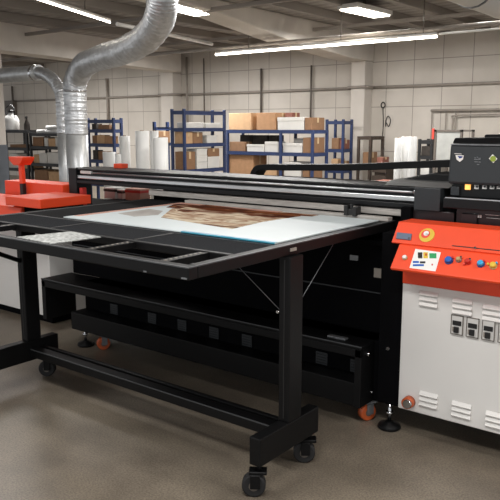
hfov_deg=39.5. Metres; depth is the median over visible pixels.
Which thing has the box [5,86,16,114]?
electrical panel
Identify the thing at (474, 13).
ceiling beam
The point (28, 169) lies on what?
shelf
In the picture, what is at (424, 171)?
cardboard box
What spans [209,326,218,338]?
vent
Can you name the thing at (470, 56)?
wall
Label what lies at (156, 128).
shelf
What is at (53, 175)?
cardboard box
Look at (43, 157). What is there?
cardboard box
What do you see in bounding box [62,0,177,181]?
duct
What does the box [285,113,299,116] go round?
cardboard box
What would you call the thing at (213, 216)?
picture
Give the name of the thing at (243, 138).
storage bin
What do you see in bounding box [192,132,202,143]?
cardboard box
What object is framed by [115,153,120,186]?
paper roll
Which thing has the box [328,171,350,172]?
shelf
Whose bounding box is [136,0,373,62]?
ceiling beam
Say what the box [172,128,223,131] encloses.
shelf
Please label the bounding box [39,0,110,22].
tube light
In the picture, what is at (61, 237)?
sheet
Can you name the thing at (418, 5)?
trim
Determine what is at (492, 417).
vent
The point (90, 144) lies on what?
shelf
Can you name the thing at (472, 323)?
switch
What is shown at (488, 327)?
switch
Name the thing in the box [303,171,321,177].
cardboard box
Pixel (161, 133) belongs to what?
cardboard box
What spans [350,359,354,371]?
vent
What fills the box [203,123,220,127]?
cardboard box
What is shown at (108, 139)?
cardboard box
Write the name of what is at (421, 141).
shelf
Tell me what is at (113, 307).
vent
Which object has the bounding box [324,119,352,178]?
storage rack
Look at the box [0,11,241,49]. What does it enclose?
ceiling beam
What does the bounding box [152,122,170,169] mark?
storage rack
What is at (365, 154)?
cardboard box
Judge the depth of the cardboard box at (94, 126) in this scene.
12.55 m
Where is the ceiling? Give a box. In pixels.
[0,0,499,66]
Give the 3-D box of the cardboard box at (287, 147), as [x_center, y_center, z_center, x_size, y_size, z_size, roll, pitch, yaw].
[0.791,-1.774,12.098,0.404,0.163,0.208,8,13,37]
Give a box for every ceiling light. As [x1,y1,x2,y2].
[177,2,208,15]
[337,0,392,17]
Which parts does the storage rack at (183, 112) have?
post, post, rail, post, post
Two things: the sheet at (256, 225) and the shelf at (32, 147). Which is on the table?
the sheet at (256, 225)
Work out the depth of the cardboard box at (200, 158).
12.02 m
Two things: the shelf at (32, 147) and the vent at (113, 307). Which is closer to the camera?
the vent at (113, 307)
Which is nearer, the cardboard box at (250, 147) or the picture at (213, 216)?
the picture at (213, 216)
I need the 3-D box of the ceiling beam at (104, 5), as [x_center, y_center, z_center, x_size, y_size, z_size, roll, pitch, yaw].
[-2.083,-3.327,9.425,0.100,0.120,11.000,8,13,37]
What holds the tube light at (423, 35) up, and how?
hanging from the ceiling
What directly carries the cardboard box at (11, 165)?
on the storage rack at (25, 132)
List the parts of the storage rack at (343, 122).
post, post, rail, post, post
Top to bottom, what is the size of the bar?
0.072 m
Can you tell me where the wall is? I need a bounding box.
[2,26,499,179]
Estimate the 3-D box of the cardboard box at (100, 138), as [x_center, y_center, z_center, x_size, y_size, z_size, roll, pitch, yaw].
[-2.640,-1.997,12.557,0.208,0.152,0.140,8,13,37]
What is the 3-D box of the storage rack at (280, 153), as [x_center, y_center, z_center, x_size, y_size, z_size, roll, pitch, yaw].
[0.461,-1.479,12.565,1.902,1.350,0.500,8,13,37]
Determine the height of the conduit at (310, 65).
1.100 m
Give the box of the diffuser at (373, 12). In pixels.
[340,7,389,17]
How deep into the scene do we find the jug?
14.75 m
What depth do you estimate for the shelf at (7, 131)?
14.41 m
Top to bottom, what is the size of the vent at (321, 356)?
0.063 m
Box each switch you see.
[450,314,463,335]
[466,317,479,338]
[481,320,495,341]
[497,323,499,342]
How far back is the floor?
3.09 m
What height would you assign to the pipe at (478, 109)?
0.662 m
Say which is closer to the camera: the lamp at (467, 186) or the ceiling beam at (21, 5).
the lamp at (467, 186)
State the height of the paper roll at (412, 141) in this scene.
1.287 m
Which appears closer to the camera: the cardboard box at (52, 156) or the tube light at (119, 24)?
the tube light at (119, 24)
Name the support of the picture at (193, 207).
on the sheet at (256, 225)
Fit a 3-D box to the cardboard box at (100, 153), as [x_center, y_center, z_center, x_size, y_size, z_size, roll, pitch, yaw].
[-2.613,-1.708,12.587,0.221,0.152,0.140,8,13,37]
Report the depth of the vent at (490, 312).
2.89 m
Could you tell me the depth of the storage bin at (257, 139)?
12.71 m
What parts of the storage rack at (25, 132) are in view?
post, post, post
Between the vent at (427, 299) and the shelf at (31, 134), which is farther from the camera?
the shelf at (31, 134)
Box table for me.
[0,199,395,496]
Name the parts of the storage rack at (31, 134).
post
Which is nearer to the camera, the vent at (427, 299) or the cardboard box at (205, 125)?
the vent at (427, 299)
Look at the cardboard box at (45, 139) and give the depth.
13.96 m
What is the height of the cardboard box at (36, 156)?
0.172 m
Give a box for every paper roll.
[45,126,56,128]
[45,129,56,132]
[103,151,115,198]
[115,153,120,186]
[119,135,130,187]
[135,130,150,198]
[150,130,158,198]
[153,137,168,189]
[393,137,401,179]
[400,136,408,177]
[407,136,416,176]
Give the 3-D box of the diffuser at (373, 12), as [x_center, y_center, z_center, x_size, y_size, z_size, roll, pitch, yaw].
[1.572,-3.232,9.489,0.260,0.024,0.840,9,13,40]
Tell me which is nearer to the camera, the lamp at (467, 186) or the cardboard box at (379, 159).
the lamp at (467, 186)
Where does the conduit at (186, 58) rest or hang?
attached to the wall
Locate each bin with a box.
[240,135,252,143]
[253,135,268,143]
[269,135,283,141]
[421,146,429,155]
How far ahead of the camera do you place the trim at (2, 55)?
16.55 m
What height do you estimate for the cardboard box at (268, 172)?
0.222 m
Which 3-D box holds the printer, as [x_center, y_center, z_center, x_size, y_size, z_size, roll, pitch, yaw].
[-0.231,-0.014,4.201,5.150,1.368,1.050,8,13,37]
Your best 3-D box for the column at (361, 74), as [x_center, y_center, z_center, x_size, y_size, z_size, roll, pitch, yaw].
[2.091,-2.227,13.204,0.290,2.600,0.300,8,13,37]
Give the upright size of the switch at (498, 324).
0.086 m
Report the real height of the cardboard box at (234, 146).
0.172 m
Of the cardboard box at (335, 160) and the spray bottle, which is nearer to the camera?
the cardboard box at (335, 160)
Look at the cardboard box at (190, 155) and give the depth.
11.82 m
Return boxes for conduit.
[15,81,499,101]
[105,78,108,119]
[185,57,188,122]
[203,58,204,122]
[260,69,261,112]
[310,65,311,116]
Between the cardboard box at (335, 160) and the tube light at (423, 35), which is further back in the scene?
the cardboard box at (335, 160)
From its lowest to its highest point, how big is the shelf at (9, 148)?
0.060 m
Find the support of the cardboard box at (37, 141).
on the storage rack at (31, 134)
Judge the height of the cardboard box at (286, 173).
0.300 m
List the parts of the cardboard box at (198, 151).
lid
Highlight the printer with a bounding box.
[0,134,499,433]
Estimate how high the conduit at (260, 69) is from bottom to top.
0.900 m
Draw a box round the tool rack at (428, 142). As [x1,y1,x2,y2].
[417,139,440,175]
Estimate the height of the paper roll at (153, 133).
1.348 m
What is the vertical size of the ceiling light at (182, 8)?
0.187 m
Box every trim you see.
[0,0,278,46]
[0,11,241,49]
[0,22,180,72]
[0,52,5,144]
[0,145,8,193]
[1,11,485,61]
[1,54,70,62]
[1,61,43,66]
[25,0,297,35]
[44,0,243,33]
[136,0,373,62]
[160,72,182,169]
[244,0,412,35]
[314,0,450,34]
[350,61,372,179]
[384,0,490,28]
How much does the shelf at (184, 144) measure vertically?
0.060 m
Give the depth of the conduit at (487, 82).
13.96 m
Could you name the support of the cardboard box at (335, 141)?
on the storage rack at (343, 122)
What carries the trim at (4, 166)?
on the floor
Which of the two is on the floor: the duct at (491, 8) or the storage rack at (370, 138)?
the storage rack at (370, 138)
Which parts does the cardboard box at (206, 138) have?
lid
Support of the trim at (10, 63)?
attached to the wall
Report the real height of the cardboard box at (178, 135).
0.202 m
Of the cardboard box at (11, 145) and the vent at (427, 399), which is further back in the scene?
the cardboard box at (11, 145)
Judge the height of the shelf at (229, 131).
0.060 m
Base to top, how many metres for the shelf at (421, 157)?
0.060 m
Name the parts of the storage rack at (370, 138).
post, post, post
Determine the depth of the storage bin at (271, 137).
12.54 m
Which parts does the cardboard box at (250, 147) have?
lid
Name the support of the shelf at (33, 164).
attached to the storage rack at (31, 134)
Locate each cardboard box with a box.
[9,153,26,167]
[10,144,32,147]
[25,160,43,168]
[33,137,54,145]
[34,154,38,162]
[34,169,58,180]
[39,153,47,162]
[44,138,48,145]
[47,152,57,163]
[48,138,55,146]
[48,171,58,181]
[92,124,101,128]
[92,135,96,142]
[93,150,102,159]
[97,135,109,143]
[98,125,111,128]
[98,151,111,159]
[105,136,117,143]
[158,131,169,142]
[175,132,192,143]
[175,151,194,169]
[177,123,202,127]
[187,148,206,155]
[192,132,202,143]
[195,155,206,161]
[195,162,206,168]
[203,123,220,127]
[203,135,216,142]
[206,148,218,156]
[207,156,218,167]
[229,113,256,129]
[229,154,266,173]
[230,141,251,150]
[247,144,264,151]
[257,113,284,129]
[264,170,283,175]
[265,141,284,151]
[277,117,304,129]
[283,143,302,152]
[284,161,310,176]
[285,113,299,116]
[294,138,302,142]
[303,137,324,152]
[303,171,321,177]
[305,117,323,129]
[331,158,344,163]
[332,138,345,148]
[340,140,349,148]
[363,152,376,162]
[377,157,388,162]
[420,168,428,174]
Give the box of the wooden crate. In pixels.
[372,169,393,180]
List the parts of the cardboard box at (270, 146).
lid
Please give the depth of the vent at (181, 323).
4.09 m
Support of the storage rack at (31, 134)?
on the floor
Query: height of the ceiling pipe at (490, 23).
0.060 m
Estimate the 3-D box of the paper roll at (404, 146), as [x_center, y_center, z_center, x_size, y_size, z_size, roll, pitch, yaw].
[2.083,-0.897,9.455,0.101,1.284,0.101,8,13,37]
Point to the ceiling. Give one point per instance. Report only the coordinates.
(446, 4)
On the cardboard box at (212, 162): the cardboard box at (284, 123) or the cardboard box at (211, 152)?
the cardboard box at (211, 152)
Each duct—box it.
[0,65,66,181]
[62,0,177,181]
[447,0,499,18]
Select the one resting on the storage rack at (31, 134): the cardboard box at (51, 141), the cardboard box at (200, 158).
the cardboard box at (51, 141)
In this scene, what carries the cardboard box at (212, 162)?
on the storage rack at (183, 112)
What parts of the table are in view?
leg, foot rail, vacuum panel, vacuum panel, frame, bed plate, vacuum panel, foot rail, leg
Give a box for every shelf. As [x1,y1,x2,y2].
[6,130,36,132]
[8,147,45,150]
[9,167,46,171]
[30,133,56,135]
[31,146,57,149]
[32,163,58,166]
[41,272,378,357]
[88,129,120,132]
[89,143,118,146]
[90,159,102,162]
[155,127,170,129]
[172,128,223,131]
[173,143,223,146]
[173,167,224,171]
[228,130,326,133]
[228,151,326,156]
[328,149,350,152]
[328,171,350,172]
[359,136,382,139]
[420,140,430,143]
[420,156,429,159]
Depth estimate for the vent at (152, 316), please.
4.24 m
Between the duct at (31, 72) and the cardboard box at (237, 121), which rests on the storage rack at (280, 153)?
the cardboard box at (237, 121)
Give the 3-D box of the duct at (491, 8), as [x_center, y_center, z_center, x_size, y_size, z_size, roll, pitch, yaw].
[2.965,-2.838,7.939,0.464,0.464,6.360,8,13,37]
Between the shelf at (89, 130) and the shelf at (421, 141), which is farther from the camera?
the shelf at (89, 130)
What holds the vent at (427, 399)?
attached to the printer
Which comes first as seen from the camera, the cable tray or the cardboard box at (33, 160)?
the cable tray
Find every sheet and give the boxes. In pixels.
[17,231,100,243]
[64,202,378,243]
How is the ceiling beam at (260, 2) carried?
attached to the ceiling
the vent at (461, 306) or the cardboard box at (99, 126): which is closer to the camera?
the vent at (461, 306)
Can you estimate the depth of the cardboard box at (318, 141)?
11.88 m
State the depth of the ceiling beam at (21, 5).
10.38 m
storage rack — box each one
[6,130,48,179]
[29,132,58,179]
[88,118,122,198]
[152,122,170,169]
[170,109,225,172]
[226,130,328,177]
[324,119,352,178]
[356,136,383,179]
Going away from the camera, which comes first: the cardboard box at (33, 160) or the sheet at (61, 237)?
the sheet at (61, 237)
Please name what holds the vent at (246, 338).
attached to the printer
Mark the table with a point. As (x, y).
(294, 426)
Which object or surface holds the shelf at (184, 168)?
attached to the storage rack at (183, 112)
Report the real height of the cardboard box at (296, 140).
0.240 m
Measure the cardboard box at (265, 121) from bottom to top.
0.302 m
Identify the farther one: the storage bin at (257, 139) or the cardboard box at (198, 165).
the storage bin at (257, 139)
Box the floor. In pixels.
[0,175,499,499]
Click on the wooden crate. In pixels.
(388, 174)
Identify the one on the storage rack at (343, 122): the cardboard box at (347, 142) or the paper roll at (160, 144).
the cardboard box at (347, 142)
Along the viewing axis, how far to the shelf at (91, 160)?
12.61 m
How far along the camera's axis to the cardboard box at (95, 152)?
12.64 m
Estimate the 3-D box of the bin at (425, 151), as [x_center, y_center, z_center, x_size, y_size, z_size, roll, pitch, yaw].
[3.058,-1.695,11.915,0.158,0.160,0.260,8,13,37]
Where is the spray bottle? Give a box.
[24,116,29,129]
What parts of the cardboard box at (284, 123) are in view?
lid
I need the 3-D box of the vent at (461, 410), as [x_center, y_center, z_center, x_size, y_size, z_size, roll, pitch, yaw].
[0.918,0.698,3.031,0.085,0.069,0.013,8,13,37]
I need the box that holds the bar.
[185,200,391,221]
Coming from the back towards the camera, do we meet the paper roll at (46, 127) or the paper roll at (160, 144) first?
the paper roll at (46, 127)
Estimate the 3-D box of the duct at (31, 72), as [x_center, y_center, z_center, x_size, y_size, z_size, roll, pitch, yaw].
[-3.947,-2.134,11.237,3.137,3.100,0.240,8,13,37]
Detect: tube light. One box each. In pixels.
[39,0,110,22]
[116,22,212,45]
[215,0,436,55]
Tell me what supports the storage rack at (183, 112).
on the floor
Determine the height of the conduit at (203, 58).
1.400 m
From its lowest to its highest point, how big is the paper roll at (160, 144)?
1.259 m
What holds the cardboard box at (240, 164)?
on the storage rack at (280, 153)
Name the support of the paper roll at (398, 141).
on the floor
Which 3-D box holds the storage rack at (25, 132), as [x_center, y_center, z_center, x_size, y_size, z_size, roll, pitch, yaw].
[-4.732,-1.868,14.800,0.801,1.340,0.500,8,13,37]
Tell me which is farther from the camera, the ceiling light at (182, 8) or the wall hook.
the wall hook
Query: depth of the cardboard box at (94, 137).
12.61 m
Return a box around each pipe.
[145,21,499,56]
[430,108,499,139]
[439,28,499,34]
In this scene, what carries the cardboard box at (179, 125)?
on the storage rack at (183, 112)
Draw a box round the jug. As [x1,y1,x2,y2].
[5,104,19,129]
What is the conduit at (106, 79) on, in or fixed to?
attached to the wall
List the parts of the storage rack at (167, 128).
post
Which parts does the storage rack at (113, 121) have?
post, post, rail, post, post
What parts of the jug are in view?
handle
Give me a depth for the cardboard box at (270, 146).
12.29 m
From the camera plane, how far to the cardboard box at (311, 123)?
11.80 m
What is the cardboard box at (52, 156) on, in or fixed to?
on the storage rack at (31, 134)
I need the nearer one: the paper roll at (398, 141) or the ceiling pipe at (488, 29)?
the ceiling pipe at (488, 29)
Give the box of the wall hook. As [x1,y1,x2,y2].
[381,102,384,135]
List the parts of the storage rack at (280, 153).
post, post, post, post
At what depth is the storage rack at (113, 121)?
12.45 m
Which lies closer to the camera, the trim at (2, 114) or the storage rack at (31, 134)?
the trim at (2, 114)
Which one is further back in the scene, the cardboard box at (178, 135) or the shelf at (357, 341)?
the cardboard box at (178, 135)
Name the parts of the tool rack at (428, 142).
post, post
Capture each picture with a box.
[161,205,297,228]
[166,204,316,215]
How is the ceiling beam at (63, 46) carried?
attached to the ceiling
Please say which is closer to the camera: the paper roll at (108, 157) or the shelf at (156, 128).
the paper roll at (108, 157)
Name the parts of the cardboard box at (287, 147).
lid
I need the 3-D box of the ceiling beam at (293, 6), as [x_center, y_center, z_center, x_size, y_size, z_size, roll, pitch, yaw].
[-0.505,-3.114,8.215,0.100,0.120,11.000,8,13,37]
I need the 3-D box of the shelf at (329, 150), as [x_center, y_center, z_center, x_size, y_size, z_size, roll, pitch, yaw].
[1.656,-1.856,13.001,0.383,0.060,0.340,8,13,37]
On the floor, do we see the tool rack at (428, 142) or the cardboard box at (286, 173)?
the tool rack at (428, 142)
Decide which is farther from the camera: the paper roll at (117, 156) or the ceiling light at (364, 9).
the paper roll at (117, 156)
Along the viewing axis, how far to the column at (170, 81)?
15.97 m
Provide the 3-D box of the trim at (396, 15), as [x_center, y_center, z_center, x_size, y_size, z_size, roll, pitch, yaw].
[0.047,-3.039,7.791,0.100,0.120,11.000,8,13,37]
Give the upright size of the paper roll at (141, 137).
1.350 m
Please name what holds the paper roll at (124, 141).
on the floor
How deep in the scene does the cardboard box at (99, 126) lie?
12.38 m
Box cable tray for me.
[385,175,452,187]
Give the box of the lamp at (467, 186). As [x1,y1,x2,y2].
[465,184,470,189]
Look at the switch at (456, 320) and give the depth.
2.98 m
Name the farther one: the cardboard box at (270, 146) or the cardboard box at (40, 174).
the cardboard box at (40, 174)
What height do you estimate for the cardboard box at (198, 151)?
0.113 m
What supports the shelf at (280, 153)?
attached to the storage rack at (280, 153)
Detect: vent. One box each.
[110,304,117,314]
[148,312,156,323]
[177,319,186,330]
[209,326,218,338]
[242,334,251,346]
[316,351,327,365]
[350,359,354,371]
[418,290,437,308]
[418,390,437,409]
[451,400,471,420]
[452,297,472,316]
[482,304,499,322]
[485,410,499,429]
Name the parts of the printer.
signal post, plate, ink tank, ink tank, rail, plate, guide rail, guide rod, rating plate, plate, rating plate, rail mount, panel, plate, lid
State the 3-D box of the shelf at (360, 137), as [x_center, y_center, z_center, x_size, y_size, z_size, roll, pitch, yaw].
[2.154,-1.998,12.422,0.267,0.060,0.490,8,13,37]
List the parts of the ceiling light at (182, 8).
frame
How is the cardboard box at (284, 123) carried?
on the storage rack at (280, 153)

